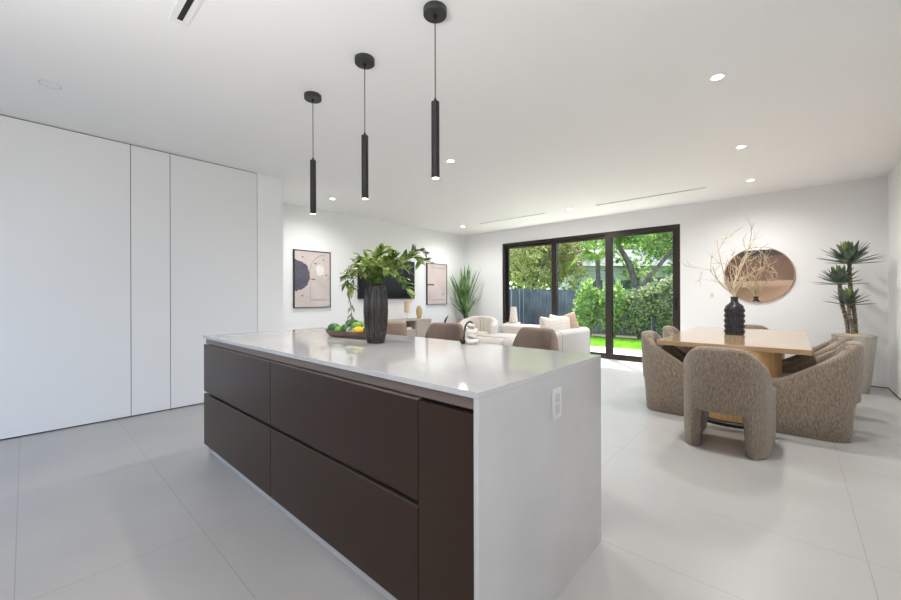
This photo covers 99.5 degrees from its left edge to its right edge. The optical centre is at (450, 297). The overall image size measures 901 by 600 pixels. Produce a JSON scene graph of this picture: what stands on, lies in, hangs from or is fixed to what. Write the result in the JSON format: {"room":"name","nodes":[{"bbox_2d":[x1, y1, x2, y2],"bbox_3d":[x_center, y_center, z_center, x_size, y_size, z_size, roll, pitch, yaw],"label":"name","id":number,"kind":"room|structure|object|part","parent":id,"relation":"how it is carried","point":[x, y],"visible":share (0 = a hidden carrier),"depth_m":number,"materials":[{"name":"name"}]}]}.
{"room":"dining room","nodes":[
{"label":"dining room","id":0,"kind":"room"},
{"bbox_2d":[283,203,463,329],"bbox_3d":[-1.379,-0.176,8.046,0.150,2.800,5.546,0,0,42],"label":"wall","id":1,"kind":"structure","parent":0,"point":[341,235],"depth_m":7.35,"materials":[{"name":"white paint"}]},
{"bbox_2d":[293,249,330,307],"bbox_3d":[-2.432,-0.313,6.729,0.038,1.000,0.690,0,0,42],"label":"framed print","id":2,"kind":"object","parent":1,"relation":"attached to","point":[311,269],"visible":1,"depth_m":6.71,"materials":[{"name":"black paper"}]},
{"bbox_2d":[357,257,414,298],"bbox_3d":[-1.305,-0.371,7.969,0.057,0.820,1.470,0,0,42],"label":"television","id":3,"kind":"object","parent":1,"relation":"attached to","point":[395,290],"visible":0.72,"depth_m":8.06,"materials":[{"name":"black glass"}]},
{"bbox_2d":[426,263,446,304],"bbox_3d":[-0.324,-0.309,9.083,0.038,0.970,0.680,0,0,42],"label":"framed print","id":4,"kind":"object","parent":1,"relation":"attached to","point":[436,274],"visible":1,"depth_m":9.06,"materials":[{"name":"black paper"}]},
{"bbox_2d":[0,0,900,235],"bbox_3d":[-0.074,-1.655,3.953,7.662,0.150,9.896,0,0,42],"label":"ceiling","id":5,"kind":"structure","parent":0,"point":[549,107],"depth_m":2.94,"materials":[{"name":"white paint"}]},
{"bbox_2d":[38,80,61,88],"bbox_3d":[-2.957,-1.570,2.819,0.124,0.004,0.124,0,0,42],"label":"recessed light","id":6,"kind":"object","parent":5,"relation":"in","point":[49,84],"visible":1,"depth_m":2.81,"materials":[{"name":"grey"}]},
{"bbox_2d":[168,0,202,26],"bbox_3d":[-1.033,-1.574,1.714,1.420,0.006,0.090,0,0,42],"label":"ceiling vent","id":7,"kind":"object","parent":5,"relation":"in","point":[183,12],"visible":1,"depth_m":2.10,"materials":[{"name":"white plastic"}]},
{"bbox_2d":[304,91,321,214],"bbox_3d":[-1.074,-1.113,2.983,0.129,0.928,0.129,0,0,42],"label":"pendant lamp","id":8,"kind":"object","parent":5,"relation":"hanging from","point":[313,97],"visible":1,"depth_m":2.96,"materials":[{"name":"grey metal"}]},
{"bbox_3d":[-1.073,-0.869,2.983,0.045,0.440,0.045,0,0,42],"label":"lamp shade","id":9,"kind":"part","parent":8,"relation":"part of","materials":[{"name":"black metal"}]},
{"bbox_2d":[355,53,374,199],"bbox_3d":[-0.568,-1.114,2.529,0.129,0.928,0.129,0,0,42],"label":"pendant lamp","id":10,"kind":"object","parent":5,"relation":"hanging from","point":[365,61],"visible":1,"depth_m":2.51,"materials":[{"name":"grey metal"}]},
{"bbox_3d":[-0.567,-0.870,2.529,0.045,0.440,0.045,0,0,42],"label":"lamp shade","id":11,"kind":"part","parent":10,"relation":"part of","materials":[{"name":"black metal"}]},
{"bbox_3d":[-0.568,-1.305,2.529,0.005,0.438,0.005,0,0,-26],"label":"cord","id":12,"kind":"part","parent":10,"relation":"part of","materials":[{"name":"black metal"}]},
{"bbox_2d":[423,0,446,179],"bbox_3d":[-0.084,-1.116,2.095,0.129,0.928,0.129,0,0,42],"label":"pendant lamp","id":13,"kind":"object","parent":5,"relation":"hanging from","point":[434,11],"visible":1,"depth_m":2.08,"materials":[{"name":"grey metal"}]},
{"bbox_3d":[-0.083,-0.872,2.095,0.045,0.440,0.045,0,0,42],"label":"lamp shade","id":14,"kind":"part","parent":13,"relation":"part of","materials":[{"name":"black metal"}]},
{"bbox_3d":[-0.084,-1.307,2.095,0.005,0.438,0.005,0,0,-26],"label":"cord","id":15,"kind":"part","parent":13,"relation":"part of","materials":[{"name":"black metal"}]},
{"bbox_2d":[480,213,544,223],"bbox_3d":[1.200,-1.580,7.715,1.560,0.006,0.040,0,0,42],"label":"ceiling vent","id":16,"kind":"object","parent":5,"relation":"in","point":[540,213],"visible":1,"depth_m":7.66,"materials":[{"name":"white plastic"}]},
{"bbox_2d":[595,187,706,205],"bbox_3d":[3.106,-1.586,6.058,1.610,0.006,0.045,0,0,42],"label":"ceiling vent","id":17,"kind":"object","parent":5,"relation":"in","point":[702,187],"visible":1,"depth_m":5.99,"materials":[{"name":"white plastic"}]},
{"bbox_2d":[709,73,724,80],"bbox_3d":[1.920,-1.583,2.747,0.096,0.005,0.096,0,0,42],"label":"recessed light","id":18,"kind":"object","parent":5,"relation":"in","point":[716,77],"visible":1,"depth_m":2.75,"materials":[{"name":"white plastic"}]},
{"bbox_2d":[735,145,746,148],"bbox_3d":[3.067,-1.586,4.028,0.096,0.005,0.096,0,0,42],"label":"recessed light","id":19,"kind":"object","parent":5,"relation":"in","point":[740,146],"visible":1,"depth_m":4.02,"materials":[{"name":"white plastic"}]},
{"bbox_2d":[0,358,900,599],"bbox_3d":[-0.142,1.280,3.867,7.662,0.120,9.666,0,0,42],"label":"floor","id":20,"kind":"structure","parent":0,"point":[138,507],"depth_m":2.09,"materials":[{"name":"tile"}]},
{"bbox_2d":[361,318,431,337],"bbox_3d":[-1.173,0.846,7.819,0.446,0.755,1.780,0,0,42],"label":"media console","id":21,"kind":"object","parent":20,"relation":"on","point":[419,326],"visible":0.23,"depth_m":8.07,"materials":[{"name":"brown wood"}]},
{"bbox_2d":[404,301,408,312],"bbox_3d":[-0.926,0.275,8.107,0.120,0.385,0.120,0,0,42],"label":"candle holder","id":22,"kind":"object","parent":21,"relation":"on","point":[406,303],"visible":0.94,"depth_m":8.06,"materials":[{"name":"beige glass"}]},
{"bbox_3d":[-0.870,0.904,7.837,0.018,0.420,0.426,0,0,42],"label":"drawer","id":23,"kind":"part","parent":21,"relation":"part of","materials":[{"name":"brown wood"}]},
{"bbox_2d":[416,306,421,318],"bbox_3d":[-0.680,0.327,8.262,0.136,0.280,0.136,0,0,42],"label":"woven vase","id":24,"kind":"object","parent":21,"relation":"on","point":[418,309],"visible":1,"depth_m":8.22,"materials":[{"name":"beige wicker"}]},
{"bbox_3d":[-0.575,0.804,8.166,0.018,0.619,0.410,0,0,42],"label":"door","id":25,"kind":"part","parent":21,"relation":"part of","materials":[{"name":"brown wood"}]},
{"bbox_2d":[386,320,406,335],"bbox_3d":[-0.677,0.730,3.858,0.480,0.986,0.480,0,0,27],"label":"counter stool","id":26,"kind":"object","parent":20,"relation":"on","point":[396,327],"visible":0.13,"depth_m":3.70,"materials":[{"name":"brown leather"}]},
{"bbox_2d":[203,328,600,599],"bbox_3d":[-0.579,0.758,2.432,2.684,0.928,1.001,0,0,42],"label":"kitchen island","id":27,"kind":"object","parent":20,"relation":"on","point":[430,468],"visible":1,"depth_m":1.56,"materials":[{"name":"white stone"}]},
{"bbox_3d":[-1.456,0.940,2.564,1.196,0.384,0.022,0,0,42],"label":"drawer","id":28,"kind":"part","parent":27,"relation":"part of","materials":[{"name":"brown wood"}]},
{"bbox_3d":[-1.457,0.546,2.564,1.196,0.356,0.022,0,0,42],"label":"drawer","id":29,"kind":"part","parent":27,"relation":"part of","materials":[{"name":"brown wood"}]},
{"bbox_3d":[-1.458,0.366,2.564,1.196,0.005,0.019,0,0,42],"label":"finger pull","id":30,"kind":"part","parent":27,"relation":"part of","materials":[{"name":"brown"}]},
{"bbox_3d":[-1.457,0.746,2.564,1.196,0.005,0.019,0,0,42],"label":"finger pull","id":31,"kind":"part","parent":27,"relation":"part of","materials":[{"name":"brown"}]},
{"bbox_3d":[-0.900,0.335,2.077,2.638,0.039,0.020,0,0,42],"label":"pull rail","id":32,"kind":"part","parent":27,"relation":"part of","materials":[{"name":"brown"}]},
{"bbox_3d":[-0.558,0.938,1.760,1.209,0.384,0.022,0,0,42],"label":"drawer","id":33,"kind":"part","parent":27,"relation":"part of","materials":[{"name":"brown wood"}]},
{"bbox_3d":[-0.559,0.743,1.759,1.209,0.005,0.019,0,0,42],"label":"finger pull","id":34,"kind":"part","parent":27,"relation":"part of","materials":[{"name":"grey"}]},
{"bbox_3d":[-0.559,0.544,1.760,1.209,0.356,0.022,0,0,42],"label":"drawer","id":35,"kind":"part","parent":27,"relation":"part of","materials":[{"name":"brown wood"}]},
{"bbox_3d":[-0.560,0.363,1.759,1.209,0.005,0.019,0,0,42],"label":"finger pull","id":36,"kind":"part","parent":27,"relation":"part of","materials":[{"name":"brown"}]},
{"bbox_2d":[203,328,600,398],"bbox_3d":[-0.581,0.304,2.432,2.684,0.021,1.001,0,0,42],"label":"island countertop","id":37,"kind":"structure","parent":27,"relation":"on","point":[479,370],"depth_m":1.83,"materials":[{"name":"white stone"}]},
{"bbox_2d":[325,329,365,338],"bbox_3d":[-0.709,0.269,2.797,0.600,0.050,0.190,0,0,34],"label":"wooden bowl","id":38,"kind":"object","parent":37,"relation":"on","point":[343,334],"visible":0.56,"depth_m":2.71,"materials":[{"name":"brown wood"}]},
{"bbox_2d":[328,323,339,330],"bbox_3d":[-0.885,0.240,2.913,0.112,0.079,0.083,0,0,42],"label":"avocado","id":39,"kind":"object","parent":38,"relation":"in","point":[332,326],"visible":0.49,"depth_m":2.89,"materials":[{"name":"green food"}]},
{"bbox_2d":[340,324,349,330],"bbox_3d":[-0.767,0.239,2.814,0.112,0.079,0.082,0,0,42],"label":"avocado","id":40,"kind":"object","parent":38,"relation":"in","point":[343,327],"visible":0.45,"depth_m":2.78,"materials":[{"name":"green food"}]},
{"bbox_2d":[345,319,357,325],"bbox_3d":[-0.727,0.203,2.848,0.113,0.079,0.079,0,0,-17],"label":"avocado","id":41,"kind":"object","parent":40,"relation":"on","point":[349,321],"visible":0.31,"depth_m":2.81,"materials":[{"name":"green food"}]},
{"bbox_2d":[353,327,362,331],"bbox_3d":[-0.663,0.245,2.749,0.077,0.067,0.076,0,0,-14],"label":"lemon","id":42,"kind":"object","parent":38,"relation":"in","point":[356,329],"visible":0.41,"depth_m":2.72,"materials":[{"name":"yellow food"}]},
{"bbox_2d":[352,322,360,328],"bbox_3d":[-0.687,0.213,2.776,0.067,0.060,0.063,0,0,42],"label":"lime","id":43,"kind":"object","parent":42,"relation":"on","point":[355,324],"visible":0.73,"depth_m":2.75,"materials":[{"name":"green food"}]},
{"bbox_2d":[363,284,387,343],"bbox_3d":[-0.477,0.107,2.442,0.157,0.372,0.154,0,0,42],"label":"ribbed vase","id":44,"kind":"object","parent":37,"relation":"on","point":[375,307],"visible":1,"depth_m":2.38,"materials":[{"name":"black ceramic"}]},
{"bbox_2d":[339,243,434,332],"bbox_3d":[-0.444,-0.058,2.447,0.543,0.588,0.547,0,0,42],"label":"leafy branches","id":45,"kind":"object","parent":44,"relation":"in","point":[377,269],"visible":0.89,"depth_m":2.40,"materials":[{"name":"green plant"}]},
{"bbox_2d":[465,323,478,343],"bbox_3d":[0.131,0.226,2.394,0.094,0.130,0.094,0,0,2],"label":"ornament","id":46,"kind":"object","parent":37,"relation":"on","point":[471,330],"visible":0.99,"depth_m":2.37,"materials":[{"name":"white ceramic"}]},
{"bbox_2d":[460,321,473,343],"bbox_3d":[0.101,0.220,2.384,0.090,0.144,0.035,0,0,-22],"label":"bead strand","id":47,"kind":"object","parent":46,"relation":"hanging from","point":[462,340],"visible":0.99,"depth_m":2.37,"materials":[{"name":"black"}]},
{"bbox_3d":[-0.014,0.746,1.272,0.246,0.764,0.022,0,0,42],"label":"panel","id":48,"kind":"part","parent":27,"relation":"part of","materials":[{"name":"brown wood"}]},
{"bbox_3d":[0.413,0.765,1.543,0.020,0.907,1.001,0,0,42],"label":"waterfall panel","id":49,"kind":"part","parent":27,"relation":"part of","materials":[{"name":"white stone"}]},
{"bbox_2d":[552,387,561,419],"bbox_3d":[0.430,0.429,1.542,0.008,0.120,0.075,0,0,42],"label":"power outlet","id":50,"kind":"object","parent":27,"relation":"attached to","point":[556,393],"visible":1,"depth_m":1.53,"materials":[{"name":"white plastic"}]},
{"bbox_2d":[556,404,559,413],"bbox_3d":[0.433,0.451,1.540,0.002,0.034,0.034,0,0,42],"label":"socket","id":51,"kind":"object","parent":50,"relation":"attached to","point":[557,405],"depth_m":1.54,"materials":[{"name":"grey plastic"}]},
{"bbox_2d":[556,393,559,402],"bbox_3d":[0.432,0.407,1.540,0.002,0.034,0.034,0,0,42],"label":"socket","id":52,"kind":"object","parent":50,"relation":"attached to","point":[557,394],"depth_m":1.54,"materials":[{"name":"grey plastic"}]},
{"bbox_2d":[425,322,464,340],"bbox_3d":[-0.096,0.728,3.337,0.480,0.986,0.480,0,0,20],"label":"counter stool","id":53,"kind":"object","parent":20,"relation":"on","point":[436,330],"visible":0.13,"depth_m":3.50,"materials":[{"name":"brown leather"}]},
{"bbox_2d":[460,316,498,336],"bbox_3d":[0.644,0.823,8.511,0.860,0.790,0.800,0,0,17],"label":"armchair","id":54,"kind":"object","parent":20,"relation":"on","point":[485,325],"visible":0.41,"depth_m":8.64,"materials":[{"name":"beige fabric"}]},
{"bbox_2d":[465,331,488,336],"bbox_3d":[0.627,0.945,8.454,0.600,0.346,0.680,0,0,17],"label":"seat cushion","id":55,"kind":"object","parent":54,"relation":"on","point":[479,333],"depth_m":8.18,"materials":[{"name":"beige fabric"}]},
{"bbox_2d":[465,323,589,353],"bbox_3d":[1.061,0.881,6.932,1.966,0.612,2.700,0,0,42],"label":"sectional sofa","id":56,"kind":"object","parent":20,"relation":"on","point":[577,340],"visible":0.34,"depth_m":6.82,"materials":[{"name":"white fabric"}]},
{"bbox_3d":[0.492,0.891,5.777,0.820,0.575,0.220,0,0,42],"label":"armrest","id":57,"kind":"part","parent":56,"relation":"part of","materials":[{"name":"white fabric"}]},
{"bbox_2d":[481,333,516,338],"bbox_3d":[1.183,0.852,7.830,0.910,0.150,0.700,0,0,42],"label":"seat cushion","id":58,"kind":"object","parent":56,"relation":"on","point":[499,335],"depth_m":7.72,"materials":[{"name":"white fabric"}]},
{"bbox_3d":[1.798,0.877,7.924,1.740,0.595,0.240,0,0,42],"label":"backrest","id":59,"kind":"part","parent":56,"relation":"part of","materials":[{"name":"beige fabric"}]},
{"bbox_3d":[1.700,0.878,6.361,0.240,0.595,2.700,0,0,42],"label":"backrest","id":60,"kind":"part","parent":56,"relation":"part of","materials":[{"name":"white fabric"}]},
{"bbox_2d":[539,316,560,330],"bbox_3d":[1.776,0.570,6.761,0.496,0.476,0.236,0,0,-28],"label":"throw pillow","id":61,"kind":"object","parent":56,"relation":"on","point":[551,323],"visible":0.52,"depth_m":6.70,"materials":[{"name":"white fabric"}]},
{"bbox_2d":[549,314,569,329],"bbox_3d":[2.016,0.554,7.030,0.516,0.497,0.236,0,0,-18],"label":"throw pillow","id":62,"kind":"object","parent":56,"relation":"on","point":[564,321],"visible":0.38,"depth_m":7.00,"materials":[{"name":"white fabric"}]},
{"bbox_2d":[563,311,579,328],"bbox_3d":[2.185,0.544,7.173,0.564,0.552,0.227,0,0,4],"label":"throw pillow","id":63,"kind":"object","parent":56,"relation":"on","point":[573,321],"visible":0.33,"depth_m":7.12,"materials":[{"name":"beige fabric"}]},
{"bbox_2d":[512,327,558,350],"bbox_3d":[0.537,0.727,2.770,0.480,0.986,0.480,0,0,-44],"label":"counter stool","id":64,"kind":"object","parent":20,"relation":"on","point":[526,337],"visible":0.15,"depth_m":2.90,"materials":[{"name":"brown leather"}]},
{"bbox_2d":[641,330,708,416],"bbox_3d":[2.461,0.798,4.161,0.671,0.830,0.570,0,0,42],"label":"dining chair","id":65,"kind":"object","parent":20,"relation":"on","point":[663,365],"visible":0.71,"depth_m":4.02,"materials":[{"name":"beige fabric"}]},
{"bbox_2d":[663,326,688,353],"bbox_3d":[3.101,0.796,4.876,0.671,0.830,0.570,0,0,42],"label":"dining chair","id":66,"kind":"object","parent":20,"relation":"on","point":[667,330],"visible":0.18,"depth_m":4.91,"materials":[{"name":"beige fabric"}]},
{"bbox_2d":[684,346,775,459],"bbox_3d":[2.275,0.799,3.146,0.570,0.830,0.671,0,0,45],"label":"dining chair","id":67,"kind":"object","parent":20,"relation":"on","point":[721,380],"visible":1,"depth_m":2.89,"materials":[{"name":"beige fabric"}]},
{"bbox_2d":[657,327,812,428],"bbox_3d":[3.433,0.831,4.539,1.203,0.758,2.580,0,0,42],"label":"dining table","id":68,"kind":"object","parent":20,"relation":"on","point":[769,347],"visible":0.3,"depth_m":3.81,"materials":[{"name":"wood"}]},
{"bbox_2d":[724,297,744,334],"bbox_3d":[3.446,0.223,4.633,0.206,0.458,0.206,0,0,42],"label":"vase","id":69,"kind":"object","parent":68,"relation":"on","point":[734,315],"visible":0.99,"depth_m":4.56,"materials":[{"name":"black ceramic"}]},
{"bbox_2d":[679,214,776,296],"bbox_3d":[3.437,-0.348,4.677,1.078,1.300,0.514,0,0,7],"label":"dry branches","id":70,"kind":"object","parent":69,"relation":"in","point":[733,284],"visible":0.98,"depth_m":4.63,"materials":[{"name":"beige plant"}]},
{"bbox_2d":[744,324,768,329],"bbox_3d":[4.340,0.811,5.546,0.570,0.793,0.671,0,0,42],"label":"dining chair","id":71,"kind":"object","parent":20,"relation":"on","point":[747,326],"visible":0.13,"depth_m":5.70,"materials":[{"name":"beige fabric"}]},
{"bbox_2d":[782,334,851,369],"bbox_3d":[3.838,0.794,4.109,0.671,0.830,0.570,0,0,42],"label":"dining chair","id":72,"kind":"object","parent":20,"relation":"on","point":[833,343],"visible":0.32,"depth_m":3.95,"materials":[{"name":"beige fabric"}]},
{"bbox_2d":[771,341,864,442],"bbox_3d":[3.264,0.796,3.469,0.671,0.830,0.570,0,0,42],"label":"dining chair","id":73,"kind":"object","parent":20,"relation":"on","point":[817,398],"visible":0.93,"depth_m":3.21,"materials":[{"name":"beige fabric"}]},
{"bbox_2d":[771,372,793,378],"bbox_3d":[3.233,0.798,3.497,0.550,0.136,0.420,0,0,42],"label":"seat cushion","id":74,"kind":"object","parent":73,"relation":"on","point":[784,374],"depth_m":3.56,"materials":[{"name":"beige fabric"}]},
{"bbox_2d":[831,333,877,393],"bbox_3d":[5.176,0.835,4.898,0.420,0.741,0.420,0,0,42],"label":"ribbed planter","id":75,"kind":"object","parent":20,"relation":"on","point":[869,341],"visible":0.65,"depth_m":4.73,"materials":[{"name":"beige ceramic"}]},
{"bbox_2d":[815,241,884,333],"bbox_3d":[5.126,-0.117,4.940,0.707,1.250,0.608,0,0,42],"label":"yucca","id":76,"kind":"object","parent":75,"relation":"on","point":[849,253],"visible":0.98,"depth_m":4.88,"materials":[{"name":"green plant"}]},
{"bbox_3d":[5.061,-0.286,4.995,0.497,0.255,0.527,0,0,13],"label":"crown","id":77,"kind":"part","parent":76,"relation":"part of","materials":[{"name":"green plant"}]},
{"bbox_3d":[5.101,0.161,4.949,0.050,0.692,0.126,0,0,-35],"label":"stem","id":78,"kind":"part","parent":76,"relation":"part of","materials":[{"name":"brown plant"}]},
{"bbox_3d":[5.083,-0.004,4.877,0.411,0.230,0.466,0,0,-27],"label":"crown","id":79,"kind":"part","parent":76,"relation":"part of","materials":[{"name":"green plant"}]},
{"bbox_3d":[5.113,0.296,4.872,0.099,0.424,0.057,0,0,4],"label":"stem","id":80,"kind":"part","parent":76,"relation":"part of","materials":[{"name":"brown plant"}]},
{"bbox_3d":[5.174,0.028,4.911,0.107,0.956,0.050,0,0,25],"label":"stem","id":81,"kind":"part","parent":76,"relation":"part of","materials":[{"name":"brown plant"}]},
{"bbox_3d":[5.146,-0.583,4.920,0.648,0.318,0.608,0,0,42],"label":"crown","id":82,"kind":"part","parent":76,"relation":"part of","materials":[{"name":"green plant"}]},
{"bbox_3d":[1.424,0.896,8.661,0.330,0.640,0.330,0,0,42],"label":"side table","id":83,"kind":"object","parent":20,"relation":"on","visible":0},
{"bbox_2d":[509,307,517,322],"bbox_3d":[1.425,0.401,8.633,0.200,0.350,0.200,0,0,42],"label":"vase","id":84,"kind":"object","parent":83,"relation":"on","point":[513,310],"visible":1,"depth_m":8.57,"materials":[{"name":"white ceramic"}]},
{"bbox_3d":[0.354,0.889,9.459,0.370,0.660,0.370,0,0,42],"label":"plant pot","id":85,"kind":"object","parent":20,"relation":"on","visible":0},
{"bbox_2d":[447,265,480,318],"bbox_3d":[0.392,-0.103,9.274,0.788,1.454,0.705,0,0,42],"label":"dracaena","id":86,"kind":"object","parent":85,"relation":"in","point":[463,293],"visible":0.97,"depth_m":9.34,"materials":[{"name":"green plant"}]},
{"bbox_2d":[464,176,888,387],"bbox_3d":[3.167,-0.189,7.529,7.612,2.800,0.250,0,0,42],"label":"wall","id":87,"kind":"structure","parent":0,"point":[801,223],"depth_m":5.76,"materials":[{"name":"white paint"}]},
{"bbox_2d":[503,224,679,361],"bbox_3d":[2.666,-0.030,7.921,3.700,2.485,0.175,0,0,42],"label":"door","id":88,"kind":"structure","parent":87,"relation":"in","point":[608,236],"depth_m":7.47,"materials":[{"name":"brown metal"}]},
{"bbox_2d":[709,291,714,298],"bbox_3d":[4.328,-0.032,6.315,0.080,0.120,0.010,0,0,42],"label":"light switch","id":89,"kind":"object","parent":87,"relation":"attached to","point":[711,294],"visible":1,"depth_m":6.31,"materials":[{"name":"white plastic"}]},
{"bbox_2d":[724,247,795,302],"bbox_3d":[4.765,-0.345,5.912,0.860,0.860,0.026,0,0,42],"label":"round mirror","id":90,"kind":"object","parent":87,"relation":"attached to","point":[764,286],"visible":0.82,"depth_m":5.86,"materials":[{"name":"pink mirror"}]},
{"bbox_2d":[888,160,900,398],"bbox_3d":[2.692,-0.188,1.445,0.200,2.800,9.446,0,0,42],"label":"wall","id":91,"kind":"structure","parent":0,"point":[894,178],"depth_m":4.72,"materials":[{"name":"white paint"}]},
{"bbox_3d":[-4.233,-0.168,3.960,1.450,2.800,4.350,0,0,42],"label":"wall","id":92,"kind":"structure","parent":0,"visible":0},
{"bbox_2d":[0,115,130,438],"bbox_3d":[-3.824,-0.171,3.310,0.012,2.779,1.622,0,0,42],"label":"door","id":93,"kind":"structure","parent":92,"relation":"in","point":[65,274],"depth_m":3.54,"materials":[{"name":"white wood"}]},
{"bbox_2d":[0,114,256,439],"bbox_3d":[-3.732,-0.170,3.427,0.008,2.798,3.825,0,0,42],"label":"trim","id":94,"kind":"structure","parent":92,"relation":"attached to","point":[0,114],"depth_m":3.92,"materials":[{"name":"black"}]},
{"bbox_2d":[131,145,169,415],"bbox_3d":[-3.169,-0.173,4.040,0.012,2.779,0.328,0,0,42],"label":"door","id":95,"kind":"structure","parent":92,"relation":"in","point":[150,169],"depth_m":4.03,"materials":[{"name":"white wood"}]},
{"bbox_2d":[170,154,256,408],"bbox_3d":[-2.755,-0.174,4.503,0.012,2.779,0.902,0,0,42],"label":"door","id":96,"kind":"structure","parent":92,"relation":"in","point":[213,207],"depth_m":4.40,"materials":[{"name":"white wood"}]},
{"bbox_2d":[257,173,282,331],"bbox_3d":[-2.344,-0.173,4.967,0.020,2.800,0.328,0,0,42],"label":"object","id":97,"kind":"structure","parent":92,"relation":"attached to","point":[269,188],"depth_m":4.95,"materials":[{"name":"white paint"}]},
{"label":"outside","id":98,"kind":"structure","parent":0,"visible":0},
{"bbox_3d":[24.113,1.432,30.660,85.000,0.440,62.154,0,0,42],"label":"ground","id":99,"kind":"structure","parent":98,"visible":0},
{"bbox_2d":[510,288,579,323],"bbox_3d":[3.129,0.441,15.837,0.165,1.660,12.435,0,0,42],"label":"fence","id":100,"kind":"object","parent":99,"relation":"on","point":[516,295],"visible":0.15,"depth_m":15.43,"materials":[{"name":"blue wood"}]},
{"bbox_2d":[510,243,588,288],"bbox_3d":[4.036,-1.710,19.754,6.817,5.990,6.273,0,0,6],"label":"broadleaf tree","id":101,"kind":"object","parent":99,"relation":"on","point":[525,253],"visible":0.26,"depth_m":18.90,"materials":[{"name":"green plant"}]},
{"bbox_2d":[512,241,591,289],"bbox_3d":[5.235,-2.518,21.580,8.270,7.623,5.276,0,0,42],"label":"broadleaf tree","id":102,"kind":"object","parent":99,"relation":"on","point":[562,275],"visible":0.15,"depth_m":19.93,"materials":[{"name":"green plant"}]},
{"bbox_2d":[510,240,615,288],"bbox_3d":[5.616,-2.451,29.004,12.858,7.430,7.195,0,0,42],"label":"tree","id":103,"kind":"object","parent":99,"relation":"on","point":[614,246],"visible":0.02,"depth_m":29.02,"materials":[{"name":"green plant"}]},
{"bbox_2d":[567,247,625,325],"bbox_3d":[6.433,-0.451,16.383,2.074,3.435,2.637,0,0,42],"label":"palm tree","id":104,"kind":"object","parent":99,"relation":"on","point":[590,256],"visible":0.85,"depth_m":16.44,"materials":[{"name":"green plant"}]},
{"bbox_2d":[524,290,671,335],"bbox_3d":[7.853,0.508,11.313,13.070,1.500,0.130,0,0,42],"label":"fence","id":105,"kind":"object","parent":99,"relation":"on","point":[534,301],"visible":0.11,"depth_m":14.76,"materials":[{"name":"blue wood"}]},
{"bbox_2d":[558,249,672,316],"bbox_3d":[10.096,-0.848,23.712,6.600,4.200,4.800,0,0,0],"label":"house","id":106,"kind":"structure","parent":99,"relation":"on","point":[591,271],"depth_m":21.71,"materials":[{"name":"white"}]},
{"bbox_3d":[8.196,-0.493,21.646,0.840,0.940,0.015,0,0,0],"label":"pane","id":107,"kind":"part","parent":106,"relation":"part of","materials":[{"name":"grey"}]},
{"bbox_3d":[10.096,-0.498,21.645,0.840,0.940,0.015,0,0,0],"label":"pane","id":108,"kind":"part","parent":106,"relation":"part of","materials":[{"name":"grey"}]},
{"bbox_2d":[572,233,659,285],"bbox_3d":[6.862,-1.155,15.310,3.392,4.834,3.155,0,0,-18],"label":"slim tree","id":109,"kind":"object","parent":99,"relation":"on","point":[630,240],"visible":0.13,"depth_m":15.43,"materials":[{"name":"green plant"}]},
{"bbox_2d":[590,335,641,349],"bbox_3d":[4.455,1.230,10.513,5.060,0.075,2.457,0,0,42],"label":"grass","id":110,"kind":"structure","parent":99,"relation":"on","point":[621,343],"depth_m":10.30,"materials":[{"name":"green plant"}]},
{"bbox_2d":[591,332,662,339],"bbox_3d":[7.005,1.258,10.813,12.000,0.025,1.550,0,0,42],"label":"planting bed","id":111,"kind":"object","parent":99,"relation":"on","point":[629,336],"depth_m":12.41,"materials":[{"name":"soil"}]},
{"bbox_2d":[572,278,603,335],"bbox_3d":[4.474,0.321,12.422,1.057,1.899,0.885,0,0,42],"label":"shrub","id":112,"kind":"object","parent":111,"relation":"on","point":[587,292],"visible":0.96,"depth_m":12.28,"materials":[{"name":"green plant"}]},
{"bbox_2d":[596,277,630,336],"bbox_3d":[5.078,0.322,11.898,1.109,1.894,0.880,0,0,42],"label":"shrub","id":113,"kind":"object","parent":111,"relation":"on","point":[618,296],"visible":0.62,"depth_m":11.73,"materials":[{"name":"green plant"}]},
{"bbox_2d":[621,283,658,338],"bbox_3d":[5.682,0.409,11.380,1.105,1.716,0.968,0,0,42],"label":"shrub","id":114,"kind":"object","parent":111,"relation":"on","point":[639,313],"visible":0.96,"depth_m":11.24,"materials":[{"name":"green plant"}]},
{"bbox_2d":[650,274,672,334],"bbox_3d":[6.201,0.298,10.908,1.108,1.935,0.866,0,0,42],"label":"shrub","id":115,"kind":"object","parent":111,"relation":"on","point":[666,289],"visible":0.6,"depth_m":10.79,"materials":[{"name":"green plant"}]},
{"bbox_2d":[589,233,665,249],"bbox_3d":[15.324,-2.732,30.236,10.177,7.938,8.149,0,0,42],"label":"tree","id":116,"kind":"object","parent":99,"relation":"on","point":[624,246],"visible":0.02,"depth_m":30.48,"materials":[{"name":"green plant"}]},
{"bbox_2d":[602,232,672,289],"bbox_3d":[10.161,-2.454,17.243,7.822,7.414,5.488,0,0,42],"label":"tree","id":117,"kind":"object","parent":99,"relation":"on","point":[632,273],"visible":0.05,"depth_m":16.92,"materials":[{"name":"green plant"}]},
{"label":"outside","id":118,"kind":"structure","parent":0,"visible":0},
{"bbox_2d":[590,346,641,358],"bbox_3d":[3.879,1.274,8.072,13.000,0.070,1.964,0,0,42],"label":"paving","id":119,"kind":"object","parent":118,"point":[620,351],"visible":0.11,"depth_m":8.70,"materials":[{"name":"concrete"}]}
]}

